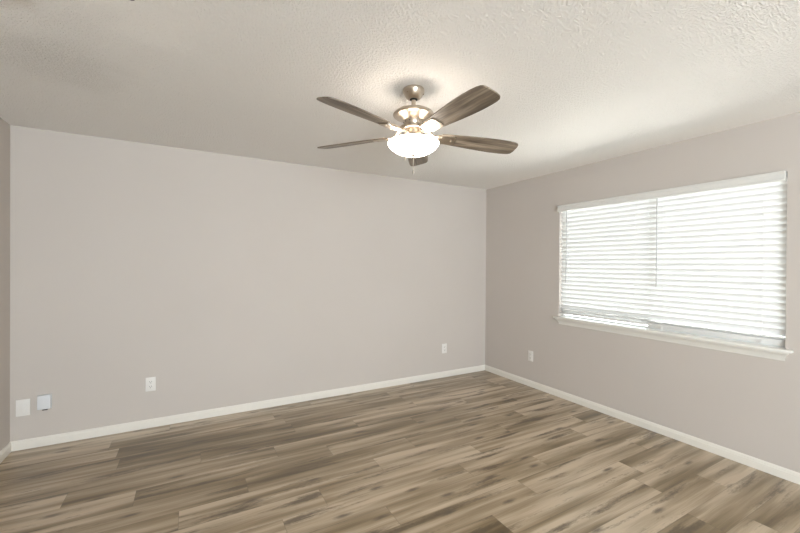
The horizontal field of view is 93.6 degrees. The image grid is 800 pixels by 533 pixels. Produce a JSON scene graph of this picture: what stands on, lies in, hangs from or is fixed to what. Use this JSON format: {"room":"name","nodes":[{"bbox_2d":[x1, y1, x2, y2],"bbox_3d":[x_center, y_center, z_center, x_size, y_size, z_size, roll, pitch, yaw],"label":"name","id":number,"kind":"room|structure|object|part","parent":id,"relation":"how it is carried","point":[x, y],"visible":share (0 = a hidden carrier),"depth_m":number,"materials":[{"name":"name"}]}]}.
{"room":"empty bedroom","nodes":[
{"label":"empty bedroom","id":0,"kind":"room"},
{"bbox_2d":[0,118,9,450],"bbox_3d":[-0.963,0.198,-0.837,0.140,2.440,8.272,0,0,-29],"label":"wall","id":1,"kind":"structure","parent":0,"point":[4,126],"depth_m":2.73,"materials":[{"name":"paint"}]},
{"bbox_2d":[0,442,11,462],"bbox_3d":[-0.904,1.382,-0.794,0.013,0.072,8.272,0,0,-29],"label":"baseboard","id":2,"kind":"structure","parent":1,"relation":"attached to","point":[7,449],"depth_m":2.73,"materials":[{"name":"white paint"}]},
{"bbox_2d":[10,125,485,441],"bbox_3d":[-0.912,0.172,4.007,4.948,2.440,0.140,0,0,-29],"label":"wall","id":3,"kind":"structure","parent":0,"point":[224,280],"depth_m":3.48,"materials":[{"name":"paint"}]},
{"bbox_2d":[16,399,29,416],"bbox_3d":[-2.856,1.070,2.845,0.080,0.126,0.008,0,0,-29],"label":"wall plate","id":4,"kind":"object","parent":3,"relation":"attached to","point":[22,406],"visible":1,"depth_m":2.84,"materials":[{"name":"white plastic"}]},
{"bbox_2d":[37,394,51,410],"bbox_3d":[-2.743,1.049,2.896,0.080,0.118,0.030,0,0,-29],"label":"wall box","id":5,"kind":"object","parent":3,"relation":"attached to","point":[44,402],"visible":1,"depth_m":2.89,"materials":[{"name":"white plastic"}]},
{"bbox_2d":[145,377,155,391],"bbox_3d":[-2.150,1.015,3.239,0.074,0.120,0.008,0,0,-29],"label":"wall outlet","id":6,"kind":"object","parent":3,"relation":"attached to","point":[150,382],"visible":1,"depth_m":3.23,"materials":[{"name":"white plastic"}]},
{"bbox_2d":[11,365,484,450],"bbox_3d":[-0.882,1.357,3.946,4.668,0.072,0.013,0,0,-29],"label":"baseboard","id":7,"kind":"structure","parent":3,"relation":"attached to","point":[23,444],"depth_m":3.48,"materials":[{"name":"white paint"}]},
{"bbox_2d":[442,343,446,352],"bbox_3d":[0.562,1.037,4.752,0.074,0.120,0.008,0,0,-29],"label":"wall outlet","id":8,"kind":"object","parent":3,"relation":"attached to","point":[444,346],"visible":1,"depth_m":4.75,"materials":[{"name":"white plastic"}]},
{"bbox_2d":[0,0,799,189],"bbox_3d":[1.145,-1.074,0.327,4.948,0.120,8.552,0,0,-29],"label":"ceiling","id":9,"kind":"structure","parent":0,"point":[578,83],"depth_m":1.99,"materials":[{"name":"white paint"}]},
{"bbox_2d":[317,85,517,173],"bbox_3d":[0.103,-0.766,2.149,1.254,0.530,1.205,0,0,-29],"label":"ceiling fan","id":10,"kind":"object","parent":9,"relation":"hanging from","point":[413,144],"visible":1,"depth_m":2.10,"materials":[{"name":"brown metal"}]},
{"bbox_3d":[-0.294,-0.771,2.355,0.485,0.006,0.141,1,14,24],"label":"blade","id":11,"kind":"part","parent":10,"relation":"part of","materials":[{"name":"brown wood"}]},
{"bbox_3d":[-0.194,-0.768,1.887,0.141,0.006,0.485,18,12,40],"label":"blade","id":12,"kind":"part","parent":10,"relation":"part of","materials":[{"name":"brown wood"}]},
{"bbox_3d":[0.078,-0.693,2.190,0.298,0.083,0.298,0,0,-29],"label":"lamp shade","id":13,"kind":"part","parent":10,"relation":"part of","materials":[{"name":"white glass"}]},
{"bbox_3d":[0.120,-0.769,2.595,0.141,0.006,0.485,-13,-1,6],"label":"blade","id":14,"kind":"part","parent":10,"relation":"part of","materials":[{"name":"brown wood"}]},
{"bbox_3d":[0.282,-0.764,1.837,0.141,0.006,0.485,16,-7,-29],"label":"blade","id":15,"kind":"part","parent":10,"relation":"part of","materials":[{"name":"brown wood"}]},
{"bbox_3d":[0.476,-0.742,2.275,0.485,0.006,0.141,4,-14,-12],"label":"blade","id":16,"kind":"part","parent":10,"relation":"part of","materials":[{"name":"brown wood"}]},
{"bbox_2d":[0,370,799,532],"bbox_3d":[1.128,1.476,0.340,4.948,0.100,8.552,0,0,-29],"label":"floor","id":17,"kind":"structure","parent":0,"point":[484,451],"depth_m":2.53,"materials":[{"name":"wood"}]},
{"bbox_2d":[485,112,799,472],"bbox_3d":[3.214,0.214,1.492,0.088,2.440,8.272,0,0,-29],"label":"wall","id":18,"kind":"structure","parent":0,"point":[749,405],"depth_m":3.27,"materials":[{"name":"paint"}]},
{"bbox_2d":[528,350,532,361],"bbox_3d":[1.531,1.049,4.405,0.008,0.120,0.074,0,0,-29],"label":"wall outlet","id":19,"kind":"object","parent":18,"relation":"attached to","point":[530,353],"visible":1,"depth_m":4.40,"materials":[{"name":"white plastic"}]},
{"bbox_2d":[560,199,649,324],"bbox_3d":[1.968,-0.065,3.693,0.070,1.160,0.886,0,0,-29],"label":"window blind","id":20,"kind":"object","parent":18,"relation":"attached to","point":[605,251],"visible":0.88,"depth_m":3.63,"materials":[{"name":"white plastic"}]},
{"bbox_3d":[1.970,0.505,3.699,0.051,0.020,0.886,0,0,-29],"label":"rail","id":21,"kind":"part","parent":20,"relation":"part of","materials":[{"name":"white plastic"}]},
{"bbox_2d":[485,365,799,484],"bbox_3d":[3.162,1.397,1.473,0.013,0.072,8.272,0,0,-29],"label":"baseboard","id":22,"kind":"structure","parent":18,"relation":"attached to","point":[784,473],"depth_m":3.12,"materials":[{"name":"white paint"}]},
{"bbox_2d":[557,170,785,211],"bbox_3d":[2.146,-0.616,3.289,0.030,0.066,1.779,0,0,-29],"label":"window valance","id":23,"kind":"object","parent":18,"relation":"attached to","point":[779,175],"visible":1,"depth_m":3.01,"materials":[{"name":"white plastic"}]},
{"bbox_2d":[553,314,793,360],"bbox_3d":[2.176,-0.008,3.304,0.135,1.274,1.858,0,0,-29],"label":"window sill","id":24,"kind":"structure","parent":18,"relation":"in","point":[780,353],"depth_m":3.05,"materials":[{"name":"white plastic"}]},
{"bbox_3d":[2.223,-0.047,3.331,0.024,1.196,1.778,0,0,-29],"label":"frame","id":25,"kind":"part","parent":24,"relation":"part of","materials":[{"name":"white plastic"}]},
{"bbox_2d":[646,172,786,346],"bbox_3d":[2.399,-0.047,2.921,0.070,1.182,0.878,0,0,-29],"label":"window blind","id":26,"kind":"object","parent":18,"relation":"attached to","point":[717,258],"visible":0.8,"depth_m":2.85,"materials":[{"name":"white plastic"}]},
{"bbox_3d":[2.248,-0.036,3.200,0.038,1.125,0.002,0,0,-29],"label":"ladder cord","id":27,"kind":"part","parent":26,"relation":"part of","materials":[{"name":"white fabric"}]},
{"bbox_3d":[2.401,0.518,2.927,0.039,0.052,0.878,0,0,-29],"label":"rail","id":28,"kind":"part","parent":26,"relation":"part of","materials":[{"name":"white plastic"}]},
{"bbox_3d":[2.560,-0.031,2.641,0.038,1.125,0.002,0,0,-29],"label":"ladder cord","id":29,"kind":"part","parent":26,"relation":"part of","materials":[{"name":"white fabric"}]}
]}

